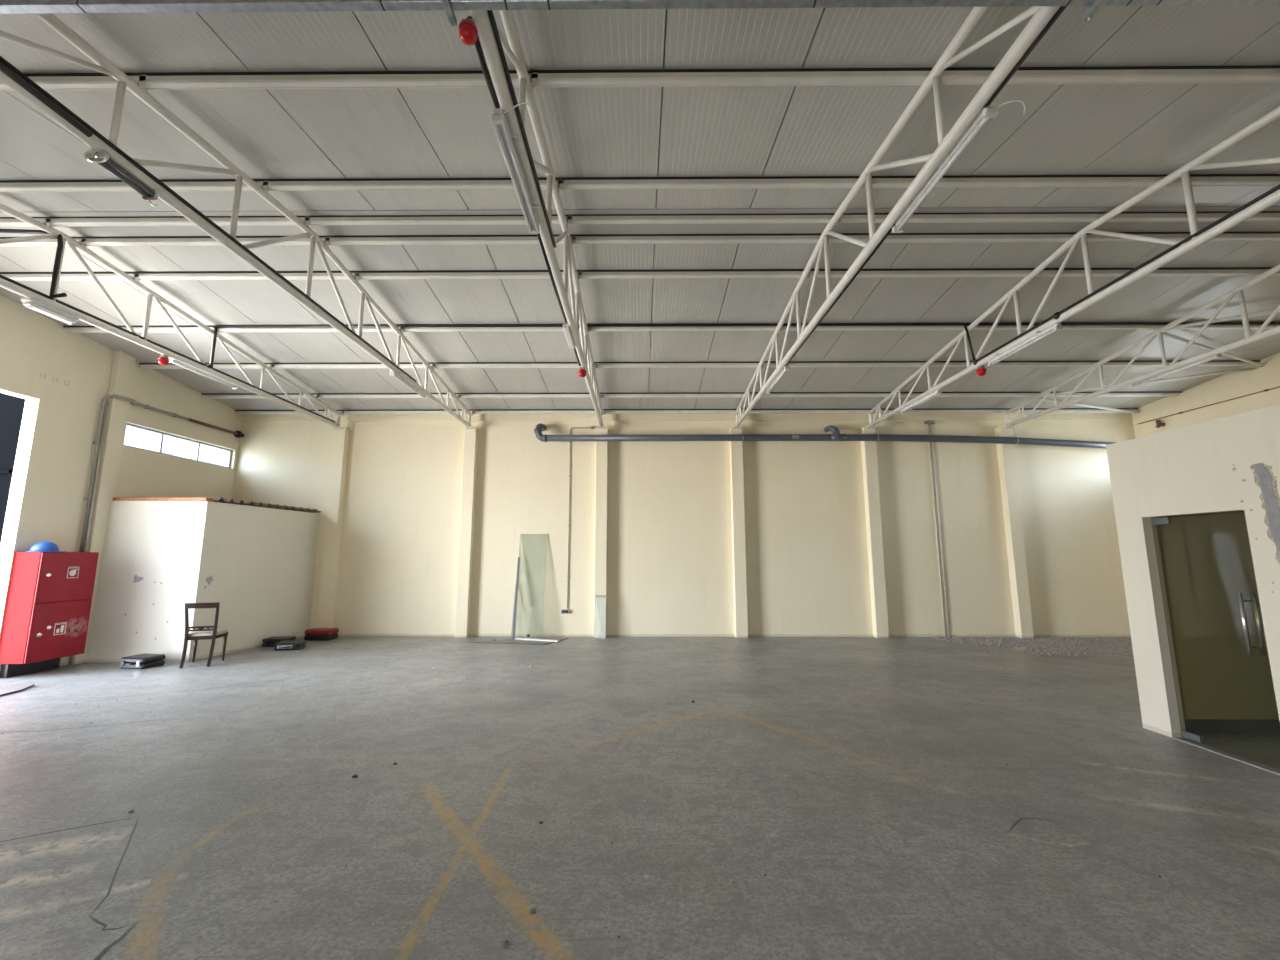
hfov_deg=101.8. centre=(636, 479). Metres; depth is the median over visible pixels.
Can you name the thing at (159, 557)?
wall
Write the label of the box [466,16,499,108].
cable
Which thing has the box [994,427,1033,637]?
column
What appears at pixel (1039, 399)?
tube
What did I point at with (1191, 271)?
ceiling beam
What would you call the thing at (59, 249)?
cable
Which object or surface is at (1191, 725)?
baseboard
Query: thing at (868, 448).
column
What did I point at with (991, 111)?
lamp
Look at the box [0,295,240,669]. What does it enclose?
wall
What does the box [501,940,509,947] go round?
chip
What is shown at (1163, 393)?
ceiling beam
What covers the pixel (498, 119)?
lamp
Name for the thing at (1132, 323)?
cable
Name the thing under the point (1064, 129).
ceiling
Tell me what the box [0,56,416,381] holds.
cable
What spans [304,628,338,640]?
tool case
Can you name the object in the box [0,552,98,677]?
tall cabinet
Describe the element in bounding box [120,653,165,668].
tool case
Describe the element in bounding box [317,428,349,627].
column
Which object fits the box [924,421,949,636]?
conduit
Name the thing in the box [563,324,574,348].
light fixture
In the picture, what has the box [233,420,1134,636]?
wall
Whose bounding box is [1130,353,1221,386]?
lamp
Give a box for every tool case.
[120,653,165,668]
[262,636,295,646]
[274,640,305,650]
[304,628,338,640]
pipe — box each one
[69,394,244,664]
[534,423,1116,448]
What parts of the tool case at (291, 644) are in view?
lid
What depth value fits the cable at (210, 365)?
7.76 m
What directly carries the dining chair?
on the floor
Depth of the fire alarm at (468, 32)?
2.60 m
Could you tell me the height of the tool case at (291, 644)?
0.133 m
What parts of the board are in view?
white strip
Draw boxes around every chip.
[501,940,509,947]
[529,908,535,913]
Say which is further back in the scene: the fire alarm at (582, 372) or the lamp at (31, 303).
the fire alarm at (582, 372)
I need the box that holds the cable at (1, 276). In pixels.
[0,275,335,422]
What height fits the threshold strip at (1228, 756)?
0.007 m
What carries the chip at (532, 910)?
on the floor
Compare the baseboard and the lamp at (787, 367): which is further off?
the lamp at (787, 367)
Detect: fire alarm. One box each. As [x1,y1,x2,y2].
[157,354,168,364]
[458,19,477,45]
[578,367,586,376]
[977,366,985,375]
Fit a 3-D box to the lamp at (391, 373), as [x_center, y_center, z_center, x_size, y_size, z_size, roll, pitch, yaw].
[-3.560,-1.499,8.198,0.130,0.085,1.150,0,-8,0]
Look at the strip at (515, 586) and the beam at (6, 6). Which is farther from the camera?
the strip at (515, 586)
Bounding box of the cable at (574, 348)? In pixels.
[574,348,580,365]
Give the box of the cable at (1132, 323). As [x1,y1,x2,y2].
[213,322,1279,327]
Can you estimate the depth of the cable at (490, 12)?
3.23 m
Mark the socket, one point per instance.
(564, 611)
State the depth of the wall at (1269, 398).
9.50 m
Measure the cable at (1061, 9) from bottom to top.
0.036 m
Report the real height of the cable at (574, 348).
0.048 m
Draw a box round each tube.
[1036,398,1139,413]
[1042,367,1257,396]
[1162,332,1265,366]
[1169,310,1279,329]
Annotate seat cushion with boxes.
[188,629,227,636]
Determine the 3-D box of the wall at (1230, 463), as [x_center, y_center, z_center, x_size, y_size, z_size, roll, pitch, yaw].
[7.749,0.598,2.330,5.774,2.780,5.789,0,-8,0]
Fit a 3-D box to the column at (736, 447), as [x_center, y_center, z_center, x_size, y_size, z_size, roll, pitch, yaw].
[2.126,1.038,10.833,0.270,4.335,0.189,0,-8,0]
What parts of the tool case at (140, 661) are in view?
lid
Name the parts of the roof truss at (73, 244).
plate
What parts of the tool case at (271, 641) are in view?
lid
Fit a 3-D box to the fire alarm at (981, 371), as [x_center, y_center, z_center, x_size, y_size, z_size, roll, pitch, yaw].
[4.940,-1.563,7.445,0.120,0.143,0.120,0,-8,0]
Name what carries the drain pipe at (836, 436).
attached to the wall at (670, 561)
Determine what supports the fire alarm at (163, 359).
attached to the roof truss at (73, 244)
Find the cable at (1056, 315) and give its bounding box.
[976,184,1279,360]
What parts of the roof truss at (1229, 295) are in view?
plate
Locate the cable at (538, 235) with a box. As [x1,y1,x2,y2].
[537,233,566,322]
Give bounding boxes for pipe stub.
[1155,420,1165,427]
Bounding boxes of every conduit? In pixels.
[561,426,594,613]
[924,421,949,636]
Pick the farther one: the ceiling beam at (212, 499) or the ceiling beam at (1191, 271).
the ceiling beam at (212, 499)
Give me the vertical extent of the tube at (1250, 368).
0.163 m
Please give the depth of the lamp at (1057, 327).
6.56 m
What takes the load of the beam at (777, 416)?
attached to the wall at (670, 561)
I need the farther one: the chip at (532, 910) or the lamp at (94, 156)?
the lamp at (94, 156)
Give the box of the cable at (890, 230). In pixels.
[786,223,894,365]
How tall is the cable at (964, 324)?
0.691 m
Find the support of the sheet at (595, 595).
on the floor
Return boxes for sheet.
[519,534,546,636]
[594,595,605,638]
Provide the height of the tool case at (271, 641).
0.143 m
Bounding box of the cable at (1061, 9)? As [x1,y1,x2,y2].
[983,6,1066,107]
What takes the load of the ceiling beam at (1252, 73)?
on the roof truss at (1043, 15)
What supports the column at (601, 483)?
on the floor
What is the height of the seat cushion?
0.050 m
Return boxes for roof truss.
[0,13,474,428]
[0,203,343,428]
[470,10,605,428]
[732,6,1059,427]
[865,106,1279,427]
[1002,264,1279,427]
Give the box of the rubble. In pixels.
[933,636,1133,656]
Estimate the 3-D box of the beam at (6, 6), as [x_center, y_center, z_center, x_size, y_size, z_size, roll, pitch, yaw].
[0.977,-2.268,2.419,19.284,0.180,0.165,0,-8,0]
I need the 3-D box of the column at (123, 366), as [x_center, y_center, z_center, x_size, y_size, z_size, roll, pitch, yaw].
[-8.576,0.348,8.376,0.109,5.000,0.280,0,-8,0]
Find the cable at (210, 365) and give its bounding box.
[208,327,216,368]
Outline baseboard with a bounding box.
[1184,719,1279,732]
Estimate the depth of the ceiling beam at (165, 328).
7.78 m
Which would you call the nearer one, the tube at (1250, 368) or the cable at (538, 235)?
the cable at (538, 235)
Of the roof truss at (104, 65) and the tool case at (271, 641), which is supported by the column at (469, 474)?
the roof truss at (104, 65)
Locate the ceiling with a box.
[0,5,1279,409]
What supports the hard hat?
on the tall cabinet
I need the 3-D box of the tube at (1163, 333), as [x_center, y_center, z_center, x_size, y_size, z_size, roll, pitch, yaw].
[9.246,-2.083,8.328,3.096,0.157,0.102,3,-9,-21]
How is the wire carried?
attached to the beam at (1259, 380)
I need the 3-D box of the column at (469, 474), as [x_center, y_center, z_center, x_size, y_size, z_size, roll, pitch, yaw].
[-3.544,1.044,10.872,0.270,4.335,0.189,0,-8,0]
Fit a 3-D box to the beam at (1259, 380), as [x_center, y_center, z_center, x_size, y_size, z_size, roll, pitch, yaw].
[10.626,-2.173,5.532,0.059,0.380,11.380,0,-8,0]
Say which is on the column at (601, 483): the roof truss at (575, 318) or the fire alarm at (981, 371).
the roof truss at (575, 318)
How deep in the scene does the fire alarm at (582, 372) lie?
7.46 m
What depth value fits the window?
9.93 m
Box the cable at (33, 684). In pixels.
[0,684,34,695]
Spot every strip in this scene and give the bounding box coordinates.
[511,586,515,638]
[512,557,519,638]
[1171,737,1279,774]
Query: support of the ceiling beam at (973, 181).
attached to the ceiling
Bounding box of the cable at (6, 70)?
[0,61,92,136]
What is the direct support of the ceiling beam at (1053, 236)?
on the roof truss at (1043, 15)
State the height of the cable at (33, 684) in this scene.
0.024 m
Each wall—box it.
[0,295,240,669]
[87,501,319,661]
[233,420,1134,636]
[1106,404,1279,737]
[1134,353,1279,437]
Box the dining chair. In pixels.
[179,602,227,667]
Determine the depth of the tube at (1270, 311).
7.44 m
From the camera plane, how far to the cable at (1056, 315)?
4.97 m
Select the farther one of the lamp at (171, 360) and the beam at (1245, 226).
the lamp at (171, 360)
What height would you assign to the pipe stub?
0.164 m
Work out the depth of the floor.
3.45 m
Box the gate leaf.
[0,393,25,543]
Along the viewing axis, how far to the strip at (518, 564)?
10.52 m
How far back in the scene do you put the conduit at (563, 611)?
10.93 m
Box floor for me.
[0,636,1279,959]
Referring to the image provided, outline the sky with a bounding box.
[124,426,225,465]
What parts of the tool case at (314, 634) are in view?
lid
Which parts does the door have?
handle, handle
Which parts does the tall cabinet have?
door, door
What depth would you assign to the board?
9.96 m
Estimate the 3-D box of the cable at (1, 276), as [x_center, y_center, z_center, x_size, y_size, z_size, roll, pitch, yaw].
[-6.372,-1.947,5.883,0.032,0.035,10.200,0,-8,0]
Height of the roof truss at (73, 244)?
0.937 m
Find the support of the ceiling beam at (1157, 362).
attached to the ceiling
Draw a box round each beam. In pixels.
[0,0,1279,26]
[0,65,1279,90]
[0,174,1279,191]
[0,206,1279,236]
[0,211,1279,226]
[0,232,1279,245]
[0,267,1279,280]
[63,325,1279,332]
[113,497,320,512]
[139,360,1260,368]
[201,391,1182,398]
[235,408,1137,414]
[240,413,1131,421]
[1131,363,1279,424]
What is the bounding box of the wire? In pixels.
[1138,386,1279,423]
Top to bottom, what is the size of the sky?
6.750 m
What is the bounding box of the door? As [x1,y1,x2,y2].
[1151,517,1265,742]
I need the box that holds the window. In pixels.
[124,423,231,467]
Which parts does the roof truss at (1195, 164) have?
plate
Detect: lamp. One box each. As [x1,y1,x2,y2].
[20,298,78,324]
[83,148,158,205]
[169,358,237,388]
[389,370,425,397]
[491,102,540,233]
[765,364,789,393]
[892,100,1025,232]
[901,389,941,412]
[988,323,1062,365]
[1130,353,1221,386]
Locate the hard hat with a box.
[25,541,65,551]
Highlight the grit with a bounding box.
[1,641,1194,950]
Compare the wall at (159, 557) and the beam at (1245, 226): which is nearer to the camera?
the beam at (1245, 226)
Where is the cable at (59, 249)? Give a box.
[0,229,66,297]
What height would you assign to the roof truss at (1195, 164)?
0.937 m
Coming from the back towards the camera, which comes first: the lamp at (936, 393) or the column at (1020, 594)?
the column at (1020, 594)
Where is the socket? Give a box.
[561,609,568,613]
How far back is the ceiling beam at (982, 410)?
11.09 m
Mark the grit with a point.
(769, 641)
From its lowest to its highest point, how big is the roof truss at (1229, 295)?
0.937 m
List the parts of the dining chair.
leg, leg, carved rail, rail, seat frame, leg, leg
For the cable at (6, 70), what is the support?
attached to the roof truss at (104, 65)
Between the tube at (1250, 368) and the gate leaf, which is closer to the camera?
the gate leaf
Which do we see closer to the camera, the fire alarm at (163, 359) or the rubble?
the fire alarm at (163, 359)
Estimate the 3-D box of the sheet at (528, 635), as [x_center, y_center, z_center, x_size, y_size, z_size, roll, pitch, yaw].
[-2.159,2.151,10.655,0.560,2.082,0.258,0,-8,0]
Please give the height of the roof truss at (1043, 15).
0.937 m
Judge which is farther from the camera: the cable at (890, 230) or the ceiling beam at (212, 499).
the ceiling beam at (212, 499)
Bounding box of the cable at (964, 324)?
[963,323,977,364]
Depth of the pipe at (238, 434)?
8.26 m
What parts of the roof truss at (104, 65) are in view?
plate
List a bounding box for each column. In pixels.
[68,351,135,664]
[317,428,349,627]
[455,428,478,637]
[594,428,608,637]
[729,427,747,637]
[860,427,888,637]
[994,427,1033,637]
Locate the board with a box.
[471,638,567,644]
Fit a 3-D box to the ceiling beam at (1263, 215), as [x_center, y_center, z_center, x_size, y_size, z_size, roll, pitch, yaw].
[1.001,-2.803,5.568,19.306,0.082,0.065,0,-8,0]
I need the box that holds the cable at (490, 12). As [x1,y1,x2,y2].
[487,10,555,247]

